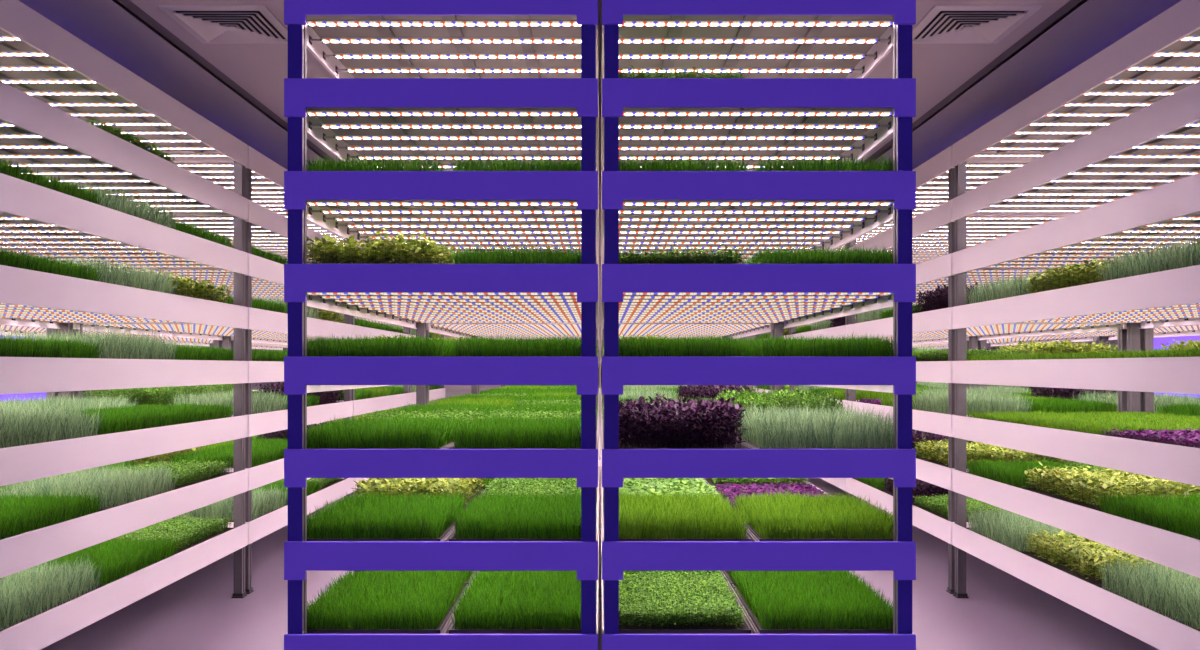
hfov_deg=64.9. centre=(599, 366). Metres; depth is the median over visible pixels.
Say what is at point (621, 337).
tray
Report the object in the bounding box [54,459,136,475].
tray
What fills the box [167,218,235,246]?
tray
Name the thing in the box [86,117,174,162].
tray
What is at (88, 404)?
tray
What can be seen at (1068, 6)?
trim
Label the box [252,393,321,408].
tray
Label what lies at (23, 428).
tray
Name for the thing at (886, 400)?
tray
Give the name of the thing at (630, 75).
tray
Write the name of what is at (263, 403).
tray
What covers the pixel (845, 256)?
tray
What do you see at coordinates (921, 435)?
tray
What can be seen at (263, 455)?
tray
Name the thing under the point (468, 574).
tray
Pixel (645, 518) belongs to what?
tray
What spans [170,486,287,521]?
tray
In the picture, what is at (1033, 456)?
tray
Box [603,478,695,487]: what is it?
tray
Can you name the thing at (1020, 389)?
tray
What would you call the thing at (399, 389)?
tray
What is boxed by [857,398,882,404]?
tray
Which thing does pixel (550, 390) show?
tray
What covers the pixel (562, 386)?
tray
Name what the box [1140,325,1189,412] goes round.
rack
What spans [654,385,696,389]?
tray
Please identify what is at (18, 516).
tray
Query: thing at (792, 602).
tray
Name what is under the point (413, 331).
tray
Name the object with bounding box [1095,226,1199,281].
tray
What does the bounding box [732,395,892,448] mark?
tray
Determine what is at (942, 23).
ceiling vent
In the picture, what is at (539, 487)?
tray
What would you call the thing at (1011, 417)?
tray
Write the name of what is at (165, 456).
tray
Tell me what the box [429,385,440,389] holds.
tray
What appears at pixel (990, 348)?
tray
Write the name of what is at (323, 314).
tray
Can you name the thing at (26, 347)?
tray
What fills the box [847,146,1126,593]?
rack
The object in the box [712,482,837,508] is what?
tray
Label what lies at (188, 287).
tray
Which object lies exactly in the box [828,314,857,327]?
tray
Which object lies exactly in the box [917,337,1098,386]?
rack
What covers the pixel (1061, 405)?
tray
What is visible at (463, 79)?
rack
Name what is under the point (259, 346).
rack
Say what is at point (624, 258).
tray
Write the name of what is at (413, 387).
tray
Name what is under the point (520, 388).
tray
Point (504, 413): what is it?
tray
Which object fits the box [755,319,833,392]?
rack
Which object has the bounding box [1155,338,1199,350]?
tray
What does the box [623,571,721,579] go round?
tray
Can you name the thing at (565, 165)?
tray
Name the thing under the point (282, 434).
tray
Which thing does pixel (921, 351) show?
tray
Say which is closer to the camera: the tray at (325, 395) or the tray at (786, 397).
the tray at (786, 397)
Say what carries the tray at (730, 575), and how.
on the rack at (806, 90)
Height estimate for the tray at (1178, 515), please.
0.163 m
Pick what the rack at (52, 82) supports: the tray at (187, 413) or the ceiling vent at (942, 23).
the tray at (187, 413)
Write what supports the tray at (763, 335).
on the rack at (761, 390)
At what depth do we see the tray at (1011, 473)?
6.40 m
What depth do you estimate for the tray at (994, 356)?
6.26 m
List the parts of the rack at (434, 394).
post, rail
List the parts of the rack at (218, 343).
rail, post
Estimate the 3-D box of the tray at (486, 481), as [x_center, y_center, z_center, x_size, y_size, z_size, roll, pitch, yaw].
[-1.028,0.708,6.405,0.654,0.162,0.888,0,0,0]
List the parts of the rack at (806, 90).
rail, rail, rail, rail, rail, rail, rail, post, shelf panel, shelf panel, shelf panel, post, rail, rail, rail, rail, rail, post, post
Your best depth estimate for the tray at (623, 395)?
5.66 m
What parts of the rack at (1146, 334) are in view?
post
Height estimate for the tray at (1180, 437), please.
0.072 m
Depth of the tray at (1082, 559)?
5.39 m
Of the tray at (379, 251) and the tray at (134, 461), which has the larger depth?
the tray at (134, 461)
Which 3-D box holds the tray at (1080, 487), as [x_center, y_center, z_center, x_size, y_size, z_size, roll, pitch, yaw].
[2.945,0.678,5.468,0.654,0.221,0.888,0,0,0]
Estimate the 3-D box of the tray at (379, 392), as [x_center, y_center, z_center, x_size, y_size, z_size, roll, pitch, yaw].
[-2.945,0.304,11.428,0.654,0.170,0.888,0,0,0]
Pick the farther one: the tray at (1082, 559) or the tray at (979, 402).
the tray at (979, 402)
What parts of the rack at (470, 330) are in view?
post, rail, post, post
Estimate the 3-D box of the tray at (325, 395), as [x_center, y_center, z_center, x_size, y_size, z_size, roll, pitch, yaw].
[-2.945,0.263,9.350,0.654,0.251,0.888,0,0,0]
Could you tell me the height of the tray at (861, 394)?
0.170 m
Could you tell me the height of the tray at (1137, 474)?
0.206 m
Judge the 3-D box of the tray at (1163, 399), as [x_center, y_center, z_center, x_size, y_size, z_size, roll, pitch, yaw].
[4.315,0.246,7.547,0.654,0.286,0.888,0,0,0]
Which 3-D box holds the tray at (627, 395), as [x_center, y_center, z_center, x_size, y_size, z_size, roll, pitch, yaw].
[0.344,0.308,7.582,0.654,0.161,0.888,0,0,0]
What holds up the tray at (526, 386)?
on the rack at (480, 337)
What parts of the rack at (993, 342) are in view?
rail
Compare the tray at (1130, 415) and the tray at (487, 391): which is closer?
the tray at (1130, 415)
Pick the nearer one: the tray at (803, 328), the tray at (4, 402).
the tray at (4, 402)
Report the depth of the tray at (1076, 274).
5.39 m
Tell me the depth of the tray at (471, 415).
5.47 m
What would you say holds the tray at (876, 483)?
on the rack at (933, 227)
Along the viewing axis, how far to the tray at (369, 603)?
4.34 m
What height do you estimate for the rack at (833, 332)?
3.335 m
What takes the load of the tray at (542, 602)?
on the rack at (463, 79)
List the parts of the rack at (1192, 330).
post, rail, post, rail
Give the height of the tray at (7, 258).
0.162 m
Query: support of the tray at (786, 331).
on the rack at (761, 390)
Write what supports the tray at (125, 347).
on the rack at (52, 82)
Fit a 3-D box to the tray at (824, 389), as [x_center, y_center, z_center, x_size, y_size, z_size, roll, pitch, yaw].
[2.945,0.308,11.428,0.654,0.161,0.888,0,0,0]
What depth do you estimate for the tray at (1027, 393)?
9.38 m
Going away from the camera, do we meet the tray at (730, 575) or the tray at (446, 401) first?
the tray at (730, 575)
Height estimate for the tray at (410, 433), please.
0.162 m
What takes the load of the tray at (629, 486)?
on the rack at (806, 90)
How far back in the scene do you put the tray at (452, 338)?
5.20 m
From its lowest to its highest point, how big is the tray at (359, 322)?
0.163 m
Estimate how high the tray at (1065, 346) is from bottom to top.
0.206 m
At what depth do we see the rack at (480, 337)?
10.36 m
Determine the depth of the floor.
6.47 m
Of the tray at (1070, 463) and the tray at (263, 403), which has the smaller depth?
the tray at (1070, 463)
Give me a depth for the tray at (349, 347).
4.21 m
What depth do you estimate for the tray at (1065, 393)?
8.30 m
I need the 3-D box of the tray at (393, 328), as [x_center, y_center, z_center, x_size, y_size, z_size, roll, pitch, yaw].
[-2.944,-0.484,12.331,0.648,0.146,0.882,0,0,0]
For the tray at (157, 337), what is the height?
0.286 m
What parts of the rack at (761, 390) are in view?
rail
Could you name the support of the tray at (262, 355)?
on the rack at (266, 226)
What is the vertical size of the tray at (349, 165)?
0.161 m
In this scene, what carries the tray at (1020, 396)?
on the rack at (933, 227)
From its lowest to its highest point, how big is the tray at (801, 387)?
0.286 m
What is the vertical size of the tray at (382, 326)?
0.161 m
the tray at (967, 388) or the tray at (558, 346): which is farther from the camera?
the tray at (967, 388)
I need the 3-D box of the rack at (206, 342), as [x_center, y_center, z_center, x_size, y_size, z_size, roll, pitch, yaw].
[-4.657,0.022,11.475,1.358,3.335,2.960,0,0,0]
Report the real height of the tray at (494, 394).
0.142 m
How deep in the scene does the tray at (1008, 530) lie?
6.30 m
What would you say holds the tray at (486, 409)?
on the rack at (463, 79)
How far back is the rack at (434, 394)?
14.71 m
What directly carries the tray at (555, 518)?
on the rack at (463, 79)
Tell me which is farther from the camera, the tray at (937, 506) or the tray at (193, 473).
the tray at (937, 506)
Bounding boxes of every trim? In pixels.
[113,0,334,161]
[863,0,1086,164]
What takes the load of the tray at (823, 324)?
on the rack at (833, 332)
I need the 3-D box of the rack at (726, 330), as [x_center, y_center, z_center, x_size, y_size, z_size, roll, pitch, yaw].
[0.686,0.022,8.530,1.358,3.335,2.960,0,0,0]
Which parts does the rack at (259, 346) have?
rail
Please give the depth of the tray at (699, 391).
8.19 m
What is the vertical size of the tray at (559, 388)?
0.161 m
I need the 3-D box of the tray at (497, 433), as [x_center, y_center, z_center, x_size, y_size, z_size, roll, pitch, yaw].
[-0.344,0.308,4.602,0.654,0.162,0.888,0,0,0]
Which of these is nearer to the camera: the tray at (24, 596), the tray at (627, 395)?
the tray at (24, 596)
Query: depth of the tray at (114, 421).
5.43 m
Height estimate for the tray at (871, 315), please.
0.297 m
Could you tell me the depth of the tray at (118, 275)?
5.36 m
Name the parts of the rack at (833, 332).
post, rail, rail, post, shelf panel, rail, post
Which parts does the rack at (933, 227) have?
post, rail, rail, rail, rail, rail, rail, rail, rail, post, shelf panel, shelf panel, post, rail, post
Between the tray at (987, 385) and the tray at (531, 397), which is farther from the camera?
the tray at (987, 385)
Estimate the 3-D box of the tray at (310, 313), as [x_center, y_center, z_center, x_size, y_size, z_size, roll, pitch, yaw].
[-2.945,-0.560,8.448,0.654,0.297,0.888,0,0,0]
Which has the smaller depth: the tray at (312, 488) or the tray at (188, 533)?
the tray at (188, 533)
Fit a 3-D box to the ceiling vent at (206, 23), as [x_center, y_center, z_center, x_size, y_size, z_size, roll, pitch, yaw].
[-2.170,-2.012,5.570,0.600,0.036,0.600,0,0,0]
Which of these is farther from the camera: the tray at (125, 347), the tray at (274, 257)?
the tray at (274, 257)
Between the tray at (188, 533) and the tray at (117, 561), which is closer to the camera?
the tray at (117, 561)
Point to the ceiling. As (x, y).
(938, 69)
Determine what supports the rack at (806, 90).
on the floor
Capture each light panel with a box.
[0,335,45,403]
[1154,335,1199,398]
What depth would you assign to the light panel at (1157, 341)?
11.04 m
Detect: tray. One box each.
[0,156,103,204]
[0,245,104,281]
[0,334,102,357]
[0,390,137,411]
[0,394,70,413]
[0,397,104,447]
[0,462,179,509]
[0,475,62,493]
[0,487,104,539]
[0,554,104,630]
[1,319,180,359]
[26,534,178,584]
[32,407,177,434]
[44,247,178,293]
[50,175,178,227]
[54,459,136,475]
[83,385,203,406]
[85,401,235,423]
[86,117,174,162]
[102,515,233,551]
[106,458,233,487]
[121,446,202,466]
[142,268,233,303]
[157,337,200,347]
[164,344,233,360]
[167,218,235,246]
[168,384,287,414]
[168,443,287,467]
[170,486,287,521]
[189,384,233,395]
[197,440,233,450]
[209,346,287,361]
[217,437,287,448]
[220,295,287,313]
[231,245,287,264]
[232,296,318,318]
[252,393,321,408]
[252,479,320,503]
[257,382,344,404]
[257,421,330,440]
[275,478,344,489]
[307,152,448,170]
[307,227,455,263]
[307,333,458,356]
[307,413,465,448]
[307,489,466,540]
[307,571,467,633]
[313,309,343,322]
[327,415,371,423]
[329,389,372,399]
[340,317,372,327]
[352,478,485,507]
[355,387,390,397]
[356,571,476,585]
[357,408,484,424]
[360,385,404,394]
[367,335,461,341]
[371,321,389,330]
[373,385,415,392]
[386,325,403,332]
[387,324,415,335]
[387,401,501,418]
[429,332,440,338]
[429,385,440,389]
[429,394,516,406]
[448,413,596,448]
[449,149,580,170]
[449,244,596,263]
[449,392,524,403]
[449,488,596,540]
[449,571,596,633]
[451,333,596,356]
[463,392,529,400]
[478,571,574,576]
[479,478,596,499]
[480,388,538,394]
[481,407,596,432]
[481,478,496,487]
[487,386,541,391]
[495,385,547,389]
[495,401,597,422]
[508,385,551,388]
[515,398,580,405]
[522,394,580,402]
[532,390,580,397]
[539,388,598,393]
[544,387,598,392]
[553,385,576,387]
[601,385,655,391]
[603,332,749,356]
[603,393,750,448]
[603,395,710,432]
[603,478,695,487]
[603,478,717,501]
[603,488,750,540]
[619,65,746,77]
[619,153,749,170]
[619,244,747,263]
[619,335,696,340]
[619,385,677,399]
[619,395,682,402]
[619,571,750,633]
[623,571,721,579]
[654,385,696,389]
[676,385,755,401]
[703,478,809,488]
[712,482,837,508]
[716,385,849,432]
[723,571,850,585]
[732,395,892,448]
[732,483,892,540]
[732,571,892,633]
[739,332,892,356]
[744,239,892,263]
[749,151,892,170]
[758,333,768,338]
[758,385,769,389]
[784,325,805,335]
[794,385,842,393]
[795,325,810,333]
[810,319,836,330]
[810,387,858,394]
[827,388,892,399]
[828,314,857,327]
[854,304,915,322]
[855,478,891,489]
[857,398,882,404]
[879,304,923,318]
[880,393,944,408]
[880,478,970,503]
[888,429,977,456]
[912,342,943,351]
[912,348,969,361]
[912,386,1034,414]
[912,493,1017,521]
[914,282,986,312]
[914,437,1029,466]
[915,347,1030,361]
[916,382,947,387]
[921,384,1013,395]
[945,385,1030,393]
[963,264,1052,303]
[965,352,1062,360]
[966,458,1106,487]
[966,507,1089,551]
[967,410,1116,423]
[968,392,1063,399]
[987,346,1007,351]
[987,385,1048,390]
[996,340,1116,354]
[1012,392,1041,397]
[1017,397,1116,414]
[1018,451,1083,465]
[1021,348,1155,359]
[1021,416,1198,434]
[1021,461,1199,509]
[1021,527,1169,584]
[1023,257,1131,293]
[1029,387,1115,400]
[1062,410,1199,422]
[1066,462,1131,474]
[1073,390,1199,413]
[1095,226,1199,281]
[1095,490,1199,539]
[1095,557,1199,630]
[1098,345,1199,357]
[1101,427,1199,447]
[1131,416,1199,428]
[1137,474,1199,495]
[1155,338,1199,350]
[1157,400,1199,417]
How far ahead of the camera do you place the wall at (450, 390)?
17.20 m
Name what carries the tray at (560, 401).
on the rack at (470, 330)
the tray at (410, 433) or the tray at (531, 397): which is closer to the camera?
the tray at (410, 433)
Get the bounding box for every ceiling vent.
[158,5,287,42]
[912,5,1041,42]
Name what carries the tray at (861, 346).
on the rack at (806, 90)
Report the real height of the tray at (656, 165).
0.161 m
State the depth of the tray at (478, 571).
5.09 m
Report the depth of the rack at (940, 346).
14.52 m
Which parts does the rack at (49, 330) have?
post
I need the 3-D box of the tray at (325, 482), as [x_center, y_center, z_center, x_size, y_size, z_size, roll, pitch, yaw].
[-2.946,1.116,9.349,0.648,0.146,0.882,0,0,0]
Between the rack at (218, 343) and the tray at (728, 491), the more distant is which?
the rack at (218, 343)
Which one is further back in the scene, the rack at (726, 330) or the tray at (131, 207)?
the rack at (726, 330)
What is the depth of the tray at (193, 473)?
6.41 m
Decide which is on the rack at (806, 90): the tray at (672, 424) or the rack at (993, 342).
the tray at (672, 424)
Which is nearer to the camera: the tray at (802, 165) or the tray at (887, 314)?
the tray at (802, 165)
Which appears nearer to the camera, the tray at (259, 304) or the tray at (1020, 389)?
the tray at (259, 304)
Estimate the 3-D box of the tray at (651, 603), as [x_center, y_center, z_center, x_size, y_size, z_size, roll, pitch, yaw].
[0.344,1.118,4.600,0.654,0.142,0.884,0,0,0]
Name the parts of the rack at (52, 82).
rail, post, shelf panel, shelf panel, shelf panel, rail, rail, rail, rail, rail, rail, rail, rail, post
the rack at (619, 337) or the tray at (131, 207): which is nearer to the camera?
the tray at (131, 207)
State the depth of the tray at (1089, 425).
5.31 m
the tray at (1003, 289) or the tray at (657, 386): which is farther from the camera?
the tray at (657, 386)
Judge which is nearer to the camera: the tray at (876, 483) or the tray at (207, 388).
the tray at (207, 388)
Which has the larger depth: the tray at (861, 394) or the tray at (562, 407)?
the tray at (861, 394)
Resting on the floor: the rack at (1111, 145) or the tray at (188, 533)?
the rack at (1111, 145)
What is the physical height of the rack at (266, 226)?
3.335 m
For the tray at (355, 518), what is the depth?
4.29 m
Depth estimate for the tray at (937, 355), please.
7.33 m
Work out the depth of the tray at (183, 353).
6.31 m
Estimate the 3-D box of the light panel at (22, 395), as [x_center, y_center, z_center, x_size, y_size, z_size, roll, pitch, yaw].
[-6.720,0.440,8.700,0.056,2.500,6.800,0,0,0]
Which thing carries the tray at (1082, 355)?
on the rack at (1111, 145)
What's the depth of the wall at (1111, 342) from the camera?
12.96 m
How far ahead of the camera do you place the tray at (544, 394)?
9.18 m
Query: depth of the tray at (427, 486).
5.19 m
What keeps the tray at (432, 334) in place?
on the rack at (434, 394)
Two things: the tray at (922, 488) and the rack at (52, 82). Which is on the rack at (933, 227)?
the tray at (922, 488)
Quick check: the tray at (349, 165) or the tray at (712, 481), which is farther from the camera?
the tray at (712, 481)
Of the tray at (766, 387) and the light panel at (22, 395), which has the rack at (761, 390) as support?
the tray at (766, 387)
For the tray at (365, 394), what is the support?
on the rack at (362, 406)
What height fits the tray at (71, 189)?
0.161 m
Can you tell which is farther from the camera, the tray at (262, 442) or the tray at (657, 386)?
the tray at (657, 386)
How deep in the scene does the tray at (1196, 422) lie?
5.69 m
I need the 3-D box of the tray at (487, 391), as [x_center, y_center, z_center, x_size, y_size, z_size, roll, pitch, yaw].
[-1.028,0.307,10.562,0.654,0.163,0.888,0,0,0]
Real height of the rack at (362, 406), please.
3.335 m
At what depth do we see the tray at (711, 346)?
4.20 m
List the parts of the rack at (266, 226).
post, rail, post, shelf panel, shelf panel, post, rail, rail, rail, rail, rail, rail, rail, rail, post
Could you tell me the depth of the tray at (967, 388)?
9.16 m
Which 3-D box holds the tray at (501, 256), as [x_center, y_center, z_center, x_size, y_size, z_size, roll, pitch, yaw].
[-0.344,-0.492,4.602,0.654,0.161,0.888,0,0,0]
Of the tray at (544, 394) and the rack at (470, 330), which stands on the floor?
the rack at (470, 330)
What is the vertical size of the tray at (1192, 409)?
0.162 m
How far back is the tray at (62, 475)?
5.41 m
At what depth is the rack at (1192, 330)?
8.96 m
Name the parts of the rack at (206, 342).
rail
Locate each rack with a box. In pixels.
[0,0,247,649]
[0,325,221,401]
[10,325,59,402]
[73,146,352,593]
[116,337,282,347]
[231,223,409,495]
[252,344,287,390]
[284,0,598,649]
[341,314,444,404]
[426,276,598,467]
[478,337,599,490]
[600,337,719,490]
[601,0,915,649]
[601,276,773,467]
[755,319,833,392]
[790,223,968,496]
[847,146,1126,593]
[912,344,947,382]
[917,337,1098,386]
[952,0,1199,649]
[978,325,1199,389]
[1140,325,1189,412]
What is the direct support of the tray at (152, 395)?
on the rack at (266, 226)
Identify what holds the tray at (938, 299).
on the rack at (933, 227)
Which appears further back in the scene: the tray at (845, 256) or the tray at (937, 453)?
the tray at (937, 453)
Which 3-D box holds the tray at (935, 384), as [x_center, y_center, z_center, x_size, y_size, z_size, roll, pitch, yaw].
[4.999,0.246,13.507,0.654,0.286,0.888,0,0,0]
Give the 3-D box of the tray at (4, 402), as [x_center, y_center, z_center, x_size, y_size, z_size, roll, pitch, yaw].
[-3.629,0.246,5.468,0.654,0.286,0.888,0,0,0]
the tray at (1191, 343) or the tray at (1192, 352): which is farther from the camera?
the tray at (1191, 343)
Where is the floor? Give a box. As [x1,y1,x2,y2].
[41,460,1158,649]
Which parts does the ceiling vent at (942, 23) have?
plate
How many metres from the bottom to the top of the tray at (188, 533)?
0.146 m
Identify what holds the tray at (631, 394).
on the rack at (726, 330)
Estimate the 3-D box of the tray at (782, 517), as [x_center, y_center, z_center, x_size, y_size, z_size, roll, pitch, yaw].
[1.028,0.698,4.602,0.654,0.182,0.888,0,0,0]
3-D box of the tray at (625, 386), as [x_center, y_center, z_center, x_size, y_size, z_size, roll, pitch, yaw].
[0.344,0.246,11.463,0.654,0.286,0.888,0,0,0]
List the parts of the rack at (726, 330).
post, rail, post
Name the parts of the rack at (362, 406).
rail, shelf panel, post, rail, rail, rail, post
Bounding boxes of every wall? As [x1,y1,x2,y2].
[252,256,946,459]
[991,340,1116,347]
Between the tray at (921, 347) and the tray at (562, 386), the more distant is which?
the tray at (562, 386)
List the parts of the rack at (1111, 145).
post, rail, rail, rail, rail, rail, rail, rail, rail, shelf panel, shelf panel, shelf panel, post, rail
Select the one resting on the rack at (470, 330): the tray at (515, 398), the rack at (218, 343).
the tray at (515, 398)
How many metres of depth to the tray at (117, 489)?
5.30 m
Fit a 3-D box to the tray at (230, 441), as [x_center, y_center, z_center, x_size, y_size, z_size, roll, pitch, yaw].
[-3.629,0.704,8.448,0.654,0.170,0.888,0,0,0]
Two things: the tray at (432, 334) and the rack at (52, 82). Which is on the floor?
the rack at (52, 82)
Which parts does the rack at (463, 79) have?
post, post, rail, rail, rail, rail, rail, post, shelf panel, shelf panel, shelf panel, post, rail, rail, rail, rail, rail, rail, rail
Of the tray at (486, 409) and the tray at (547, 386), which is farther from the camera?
the tray at (547, 386)
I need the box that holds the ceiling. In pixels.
[19,0,1180,255]
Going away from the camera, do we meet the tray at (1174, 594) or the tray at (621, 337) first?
the tray at (1174, 594)
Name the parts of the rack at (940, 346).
rail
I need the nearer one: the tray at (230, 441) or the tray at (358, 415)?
the tray at (230, 441)
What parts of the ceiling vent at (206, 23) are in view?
plate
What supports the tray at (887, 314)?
on the rack at (933, 227)

